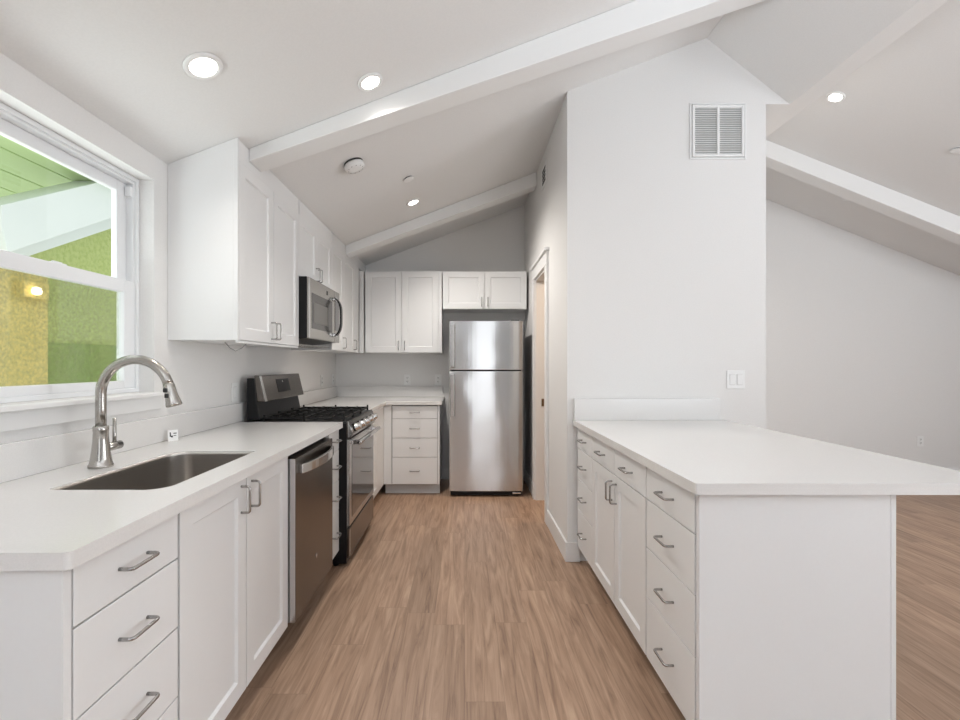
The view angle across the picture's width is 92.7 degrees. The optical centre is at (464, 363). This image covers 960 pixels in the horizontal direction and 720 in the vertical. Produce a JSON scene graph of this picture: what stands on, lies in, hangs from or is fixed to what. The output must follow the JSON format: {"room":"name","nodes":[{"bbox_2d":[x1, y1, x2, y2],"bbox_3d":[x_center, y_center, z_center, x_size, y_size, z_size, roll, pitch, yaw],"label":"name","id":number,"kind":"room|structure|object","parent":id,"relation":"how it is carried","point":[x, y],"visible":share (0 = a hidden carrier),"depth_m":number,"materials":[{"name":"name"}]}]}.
{"room":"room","nodes":[
{"label":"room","id":0,"kind":"room"},
{"bbox_2d":[0,52,335,443],"bbox_3d":[-1.504,0.160,0.784,0.152,2.235,8.569,0,0,0],"label":"wall","id":1,"kind":"structure","parent":0,"point":[202,374],"depth_m":2.10,"materials":[{"name":"paint"}]},
{"bbox_2d":[0,102,163,431],"bbox_3d":[-1.483,-0.317,1.610,0.190,1.052,1.048,0,0,0],"label":"window","id":2,"kind":"structure","parent":1,"relation":"in","point":[15,126],"depth_m":1.82,"materials":[{"name":"white plastic"}]},
{"bbox_2d":[0,402,246,482],"bbox_3d":[-1.417,0.305,1.933,0.020,0.116,2.105,0,0,0],"label":"backsplash","id":3,"kind":"structure","parent":1,"relation":"attached to","point":[24,458],"depth_m":1.71,"materials":[{"name":"white stone"}]},
{"bbox_2d":[168,138,298,350],"bbox_3d":[-1.240,-0.576,2.604,0.371,1.021,0.811,0,0,0],"label":"upper cabinet","id":4,"kind":"object","parent":1,"relation":"attached to","point":[233,225],"visible":1,"depth_m":2.20,"materials":[{"name":"paint"}]},
{"bbox_2d":[231,383,237,401],"bbox_3d":[-1.422,0.177,2.834,0.010,0.118,0.074,0,0,0],"label":"light switch","id":5,"kind":"object","parent":1,"relation":"attached to","point":[234,386],"visible":1,"depth_m":2.82,"materials":[{"name":"white plastic"}]},
{"bbox_2d":[298,200,331,288],"bbox_3d":[-1.240,-0.832,3.384,0.371,0.502,0.744,0,0,0],"label":"upper cabinet","id":6,"kind":"object","parent":1,"relation":"attached to","point":[315,246],"visible":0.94,"depth_m":3.32,"materials":[{"name":"paint"}]},
{"bbox_2d":[298,276,342,347],"bbox_3d":[-1.190,-0.352,3.383,0.461,0.449,0.734,0,0,0],"label":"microwave","id":7,"kind":"object","parent":6,"relation":"attached to","point":[320,305],"visible":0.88,"depth_m":3.23,"materials":[{"name":"silver metal"}]},
{"bbox_2d":[320,375,322,385],"bbox_3d":[-1.422,0.167,4.560,0.009,0.116,0.072,0,0,0],"label":"outlet","id":8,"kind":"object","parent":1,"relation":"attached to","point":[321,376],"visible":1,"depth_m":4.54,"materials":[{"name":"white plastic"}]},
{"bbox_2d":[291,232,365,352],"bbox_3d":[-1.240,-0.599,4.404,0.371,0.969,1.294,0,0,0],"label":"upper cabinet","id":9,"kind":"object","parent":1,"relation":"attached to","point":[345,269],"visible":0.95,"depth_m":4.26,"materials":[{"name":"paint"}]},
{"bbox_2d":[0,0,723,264],"bbox_3d":[0.238,-1.660,0.784,3.717,1.547,8.809,0,0,0],"label":"ceiling","id":10,"kind":"structure","parent":0,"point":[289,66],"depth_m":2.05,"materials":[{"name":"paint"}]},
{"bbox_2d":[183,52,222,79],"bbox_3d":[-0.990,-1.124,1.734,0.131,0.056,0.140,0,0,5],"label":"recessed light","id":11,"kind":"object","parent":10,"relation":"in","point":[198,65],"visible":1,"depth_m":1.73,"materials":[{"name":"white plastic"}]},
{"bbox_2d":[344,157,364,173],"bbox_3d":[-0.683,-1.225,2.836,0.126,0.078,0.126,0,0,11],"label":"smoke detector","id":12,"kind":"object","parent":10,"relation":"attached to","point":[353,165],"visible":1,"depth_m":2.80,"materials":[{"name":"grey plastic"}]},
{"bbox_2d":[358,72,382,91],"bbox_3d":[-0.447,-1.332,2.168,0.116,0.050,0.124,0,0,5],"label":"recessed light","id":13,"kind":"object","parent":10,"relation":"in","point":[368,82],"visible":1,"depth_m":2.16,"materials":[{"name":"white plastic"}]},
{"bbox_2d":[404,176,413,182],"bbox_3d":[-0.406,-1.343,3.330,0.076,0.036,0.082,0,0,6],"label":"sprinkler cover","id":14,"kind":"object","parent":10,"relation":"attached to","point":[409,178],"visible":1,"depth_m":3.32,"materials":[{"name":"grey"}]},
{"bbox_2d":[406,198,419,205],"bbox_3d":[-0.428,-1.340,3.803,0.113,0.049,0.120,0,0,5],"label":"recessed light","id":15,"kind":"object","parent":10,"relation":"in","point":[412,202],"visible":1,"depth_m":3.79,"materials":[{"name":"white plastic"}]},
{"bbox_2d":[249,0,764,171],"bbox_3d":[0.305,-1.592,2.385,2.790,1.133,0.140,0,0,0],"label":"beam","id":16,"kind":"structure","parent":10,"relation":"attached to","point":[635,22],"depth_m":2.31,"materials":[{"name":"white paint"}]},
{"bbox_2d":[525,104,562,533],"bbox_3d":[0.724,-0.266,4.076,0.120,3.086,1.985,0,0,0],"label":"wall","id":17,"kind":"structure","parent":0,"point":[543,208],"depth_m":3.50,"materials":[{"name":"paint"}]},
{"bbox_2d":[346,172,536,256],"bbox_3d":[-0.214,-1.383,4.270,1.752,0.754,0.140,0,0,0],"label":"beam","id":18,"kind":"structure","parent":17,"relation":"attached to","point":[527,184],"depth_m":4.20,"materials":[{"name":"white paint"}]},
{"bbox_2d":[530,247,548,524],"bbox_3d":[0.705,0.180,4.005,0.158,2.193,0.830,0,0,0],"label":"door","id":19,"kind":"structure","parent":17,"relation":"in","point":[540,286],"depth_m":4.29,"materials":[{"name":"white paint"}]},
{"bbox_2d":[542,160,546,189],"bbox_3d":[0.658,-1.558,3.790,0.010,0.170,0.200,0,0,0],"label":"air vent","id":20,"kind":"object","parent":17,"relation":"in","point":[544,170],"visible":1,"depth_m":3.76,"materials":[{"name":"white plastic"}]},
{"bbox_2d":[524,468,566,561],"bbox_3d":[0.656,1.214,3.999,0.014,0.125,2.099,0,0,0],"label":"baseboard","id":21,"kind":"structure","parent":17,"relation":"attached to","point":[560,540],"depth_m":3.31,"materials":[{"name":"white paint"}]},
{"bbox_2d":[225,479,959,719],"bbox_3d":[2.775,1.337,0.784,8.750,0.120,8.869,0,0,0],"label":"floor","id":22,"kind":"structure","parent":0,"point":[446,606],"depth_m":2.16,"materials":[{"name":"wood"}]},
{"bbox_2d":[0,514,177,719],"bbox_3d":[-1.085,0.838,1.075,0.670,0.878,0.362,0,0,0],"label":"base cabinet","id":23,"kind":"object","parent":22,"relation":"on","point":[97,639],"visible":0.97,"depth_m":0.98,"materials":[{"name":"grey wood"}]},
{"bbox_2d":[176,457,287,719],"bbox_3d":[-1.085,0.838,1.647,0.670,0.878,0.776,0,0,0],"label":"base cabinet","id":24,"kind":"object","parent":22,"relation":"on","point":[232,557],"visible":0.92,"depth_m":1.55,"materials":[{"name":"grey paint"}]},
{"bbox_2d":[0,402,342,570],"bbox_3d":[-1.093,0.323,1.933,0.666,0.151,2.105,0,0,0],"label":"countertop","id":25,"kind":"structure","parent":24,"relation":"on","point":[42,528],"depth_m":1.42,"materials":[{"name":"white stone"}]},
{"bbox_2d":[87,355,181,468],"bbox_3d":[-1.158,0.166,1.637,0.319,0.394,0.125,0,0,0],"label":"kitchen faucet","id":26,"kind":"object","parent":25,"relation":"on","point":[101,448],"visible":1,"depth_m":1.60,"materials":[{"name":"silver metal"}]},
{"bbox_2d":[52,452,252,489],"bbox_3d":[-1.036,0.484,1.611,0.335,0.235,0.585,0,0,0],"label":"sink","id":27,"kind":"object","parent":25,"relation":"in","point":[168,470],"visible":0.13,"depth_m":1.80,"materials":[{"name":"silver metal"}]},
{"bbox_2d":[167,429,177,441],"bbox_3d":[-1.369,0.337,2.147,0.010,0.052,0.044,0,0,36],"label":"card","id":28,"kind":"object","parent":25,"relation":"on","point":[172,435],"visible":1,"depth_m":2.15,"materials":[{"name":"white"}]},
{"bbox_2d":[288,438,333,622],"bbox_3d":[-1.044,0.841,2.340,0.681,0.872,0.594,0,0,0],"label":"dishwasher","id":29,"kind":"object","parent":22,"relation":"on","point":[310,468],"visible":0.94,"depth_m":2.21,"materials":[{"name":"silver metal"}]},
{"bbox_2d":[247,373,380,565],"bbox_3d":[-1.014,0.676,3.248,0.716,1.202,0.760,0,0,0],"label":"gas range","id":30,"kind":"object","parent":22,"relation":"on","point":[270,398],"visible":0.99,"depth_m":3.02,"materials":[{"name":"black metal"}]},
{"bbox_2d":[259,410,369,422],"bbox_3d":[-1.022,0.368,3.248,0.560,0.008,0.760,0,0,0],"label":"cooktop","id":31,"kind":"object","parent":30,"relation":"in","point":[354,418],"depth_m":2.99,"materials":[{"name":"black metal"}]},
{"bbox_2d":[324,430,341,557],"bbox_3d":[-1.085,0.838,2.753,0.670,0.878,0.216,0,0,0],"label":"base cabinet","id":32,"kind":"object","parent":22,"relation":"on","point":[335,435],"visible":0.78,"depth_m":2.78,"materials":[{"name":"grey wood"}]},
{"bbox_2d":[372,406,383,498],"bbox_3d":[-1.085,0.838,4.034,0.670,0.878,0.798,0,0,0],"label":"base cabinet","id":33,"kind":"object","parent":22,"relation":"on","point":[379,435],"visible":0.07,"depth_m":4.22,"materials":[{"name":"grey wood"}]},
{"bbox_2d":[298,386,444,410],"bbox_3d":[-0.824,0.323,4.350,1.204,0.151,1.436,0,0,0],"label":"countertop","id":34,"kind":"structure","parent":33,"relation":"on","point":[375,397],"depth_m":4.78,"materials":[{"name":"white stone"}]},
{"bbox_2d":[384,403,442,492],"bbox_3d":[-0.514,0.838,4.731,0.540,0.878,0.665,0,0,0],"label":"base cabinet","id":35,"kind":"object","parent":22,"relation":"on","point":[413,434],"visible":1,"depth_m":4.43,"materials":[{"name":"grey wood"}]},
{"bbox_2d":[449,320,522,494],"bbox_3d":[0.205,0.427,4.694,0.705,1.700,0.711,0,0,0],"label":"refrigerator","id":36,"kind":"object","parent":22,"relation":"on","point":[486,357],"visible":1,"depth_m":4.38,"materials":[{"name":"grey metal"}]},
{"bbox_2d":[577,428,592,567],"bbox_3d":[1.006,0.838,2.774,0.635,0.878,0.341,0,0,0],"label":"base cabinet","id":37,"kind":"object","parent":22,"relation":"on","point":[584,440],"visible":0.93,"depth_m":2.75,"materials":[{"name":"grey wood"}]},
{"bbox_2d":[592,436,646,654],"bbox_3d":[1.006,0.838,2.215,0.635,0.878,0.773,0,0,0],"label":"base cabinet","id":38,"kind":"object","parent":22,"relation":"on","point":[619,482],"visible":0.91,"depth_m":2.12,"materials":[{"name":"grey wood"}]},
{"bbox_2d":[573,399,959,494],"bbox_3d":[1.188,0.311,2.176,0.977,0.173,1.574,0,0,0],"label":"countertop","id":39,"kind":"structure","parent":38,"relation":"on","point":[686,442],"depth_m":1.79,"materials":[{"name":"white stone"}]},
{"bbox_2d":[647,468,895,719],"bbox_3d":[1.011,0.838,1.621,0.647,0.878,0.410,0,0,0],"label":"base cabinet","id":40,"kind":"object","parent":22,"relation":"on","point":[760,607],"visible":0.9,"depth_m":1.42,"materials":[{"name":"grey wood"}]},
{"bbox_2d":[336,199,959,478],"bbox_3d":[2.710,-0.518,5.129,8.580,3.590,0.120,0,0,0],"label":"wall","id":41,"kind":"structure","parent":0,"point":[863,334],"depth_m":5.07,"materials":[{"name":"paint"}]},
{"bbox_2d":[359,271,442,352],"bbox_3d":[-0.662,-0.534,4.878,0.850,0.840,0.379,0,0,0],"label":"upper cabinet","id":42,"kind":"object","parent":41,"relation":"attached to","point":[404,309],"visible":1,"depth_m":4.73,"materials":[{"name":"paint"}]},
{"bbox_2d":[404,374,410,384],"bbox_3d":[-0.634,0.177,5.064,0.072,0.116,0.009,0,0,0],"label":"outlet","id":43,"kind":"object","parent":41,"relation":"attached to","point":[407,377],"visible":1,"depth_m":5.06,"materials":[{"name":"white plastic"}]},
{"bbox_2d":[435,374,440,384],"bbox_3d":[-0.295,0.177,5.064,0.072,0.116,0.009,0,0,0],"label":"outlet","id":44,"kind":"object","parent":41,"relation":"attached to","point":[437,376],"visible":1,"depth_m":5.06,"materials":[{"name":"white plastic"}]},
{"bbox_2d":[443,468,448,478],"bbox_3d":[0.206,1.214,5.061,0.883,0.125,0.014,0,0,0],"label":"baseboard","id":45,"kind":"structure","parent":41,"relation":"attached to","point":[445,470],"depth_m":5.05,"materials":[{"name":"white paint"}]},
{"bbox_2d":[443,271,526,312],"bbox_3d":[0.206,-0.759,4.878,0.868,0.390,0.379,0,0,0],"label":"upper cabinet","id":46,"kind":"object","parent":41,"relation":"attached to","point":[463,291],"visible":1,"depth_m":4.73,"materials":[{"name":"paint"}]},
{"bbox_2d":[917,436,923,445],"bbox_3d":[5.040,0.857,5.064,0.072,0.116,0.009,0,0,0],"label":"outlet","id":47,"kind":"object","parent":41,"relation":"attached to","point":[920,439],"visible":1,"depth_m":5.06,"materials":[{"name":"white plastic"}]},
{"bbox_2d":[563,38,789,560],"bbox_3d":[1.384,-0.416,3.024,1.441,3.386,0.120,0,0,0],"label":"wall","id":48,"kind":"structure","parent":0,"point":[664,249],"depth_m":2.96,"materials":[{"name":"paint"}]},
{"bbox_2d":[566,542,579,561],"bbox_3d":[0.697,1.214,2.956,0.095,0.125,0.014,0,0,0],"label":"baseboard","id":49,"kind":"structure","parent":48,"relation":"attached to","point":[572,549],"depth_m":2.95,"materials":[{"name":"white paint"}]},
{"bbox_2d":[574,399,719,419],"bbox_3d":[1.173,0.294,2.953,0.935,0.138,0.020,0,0,0],"label":"backsplash","id":50,"kind":"structure","parent":48,"relation":"attached to","point":[584,409],"depth_m":2.94,"materials":[{"name":"white stone"}]},
{"bbox_2d":[690,103,745,158],"bbox_3d":[1.636,-1.503,2.956,0.364,0.364,0.013,0,0,0],"label":"air vent","id":51,"kind":"object","parent":48,"relation":"in","point":[717,130],"visible":1,"depth_m":2.96,"materials":[{"name":"white plastic"}]},
{"bbox_2d":[727,370,744,388],"bbox_3d":[1.752,0.102,2.958,0.116,0.118,0.010,0,0,0],"label":"light switch","id":52,"kind":"object","parent":48,"relation":"attached to","point":[735,378],"visible":1,"depth_m":2.96,"materials":[{"name":"white plastic"}]},
{"bbox_2d":[766,114,796,136],"bbox_3d":[2.094,-1.997,4.076,0.288,0.632,1.983,0,0,0],"label":"trim","id":53,"kind":"structure","parent":48,"relation":"attached to","point":[773,121],"depth_m":3.17,"materials":[{"name":"paint"}]},
{"bbox_2d":[707,0,948,113],"bbox_3d":[1.903,-1.996,-0.208,0.671,0.632,6.584,0,0,0],"label":"ceiling","id":54,"kind":"structure","parent":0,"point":[800,50],"depth_m":2.59,"materials":[{"name":"paint"}]},
{"bbox_2d":[766,0,959,274],"bbox_3d":[4.609,-1.381,0.784,5.023,2.106,8.809,0,0,0],"label":"ceiling","id":55,"kind":"structure","parent":0,"point":[896,127],"depth_m":3.72,"materials":[{"name":"paint"}]},
{"bbox_2d":[826,91,845,102],"bbox_3d":[2.819,-2.024,3.480,0.116,0.052,0.124,0,0,5],"label":"recessed light","id":56,"kind":"object","parent":55,"relation":"in","point":[837,96],"visible":1,"depth_m":3.47,"materials":[{"name":"white plastic"}]},
{"bbox_2d":[766,140,959,244],"bbox_3d":[4.570,-1.240,4.260,4.660,2.029,0.140,0,0,0],"label":"beam","id":57,"kind":"structure","parent":55,"relation":"attached to","point":[914,212],"depth_m":4.19,"materials":[{"name":"white paint"}]},
{"bbox_2d":[950,148,959,153],"bbox_3d":[3.786,-1.636,3.520,0.076,0.036,0.082,0,0,6],"label":"sprinkler cover","id":58,"kind":"object","parent":55,"relation":"attached to","point":[955,150],"visible":1,"depth_m":3.52,"materials":[{"name":"grey"}]},
{"label":"outside","id":59,"kind":"structure","parent":0,"visible":0},
{"bbox_2d":[0,135,116,386],"bbox_3d":[-4.745,-0.447,5.250,2.930,4.048,7.500,0,0,0],"label":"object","id":60,"kind":"structure","parent":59,"point":[53,331],"depth_m":4.09,"materials":[{"name":"green paint"}]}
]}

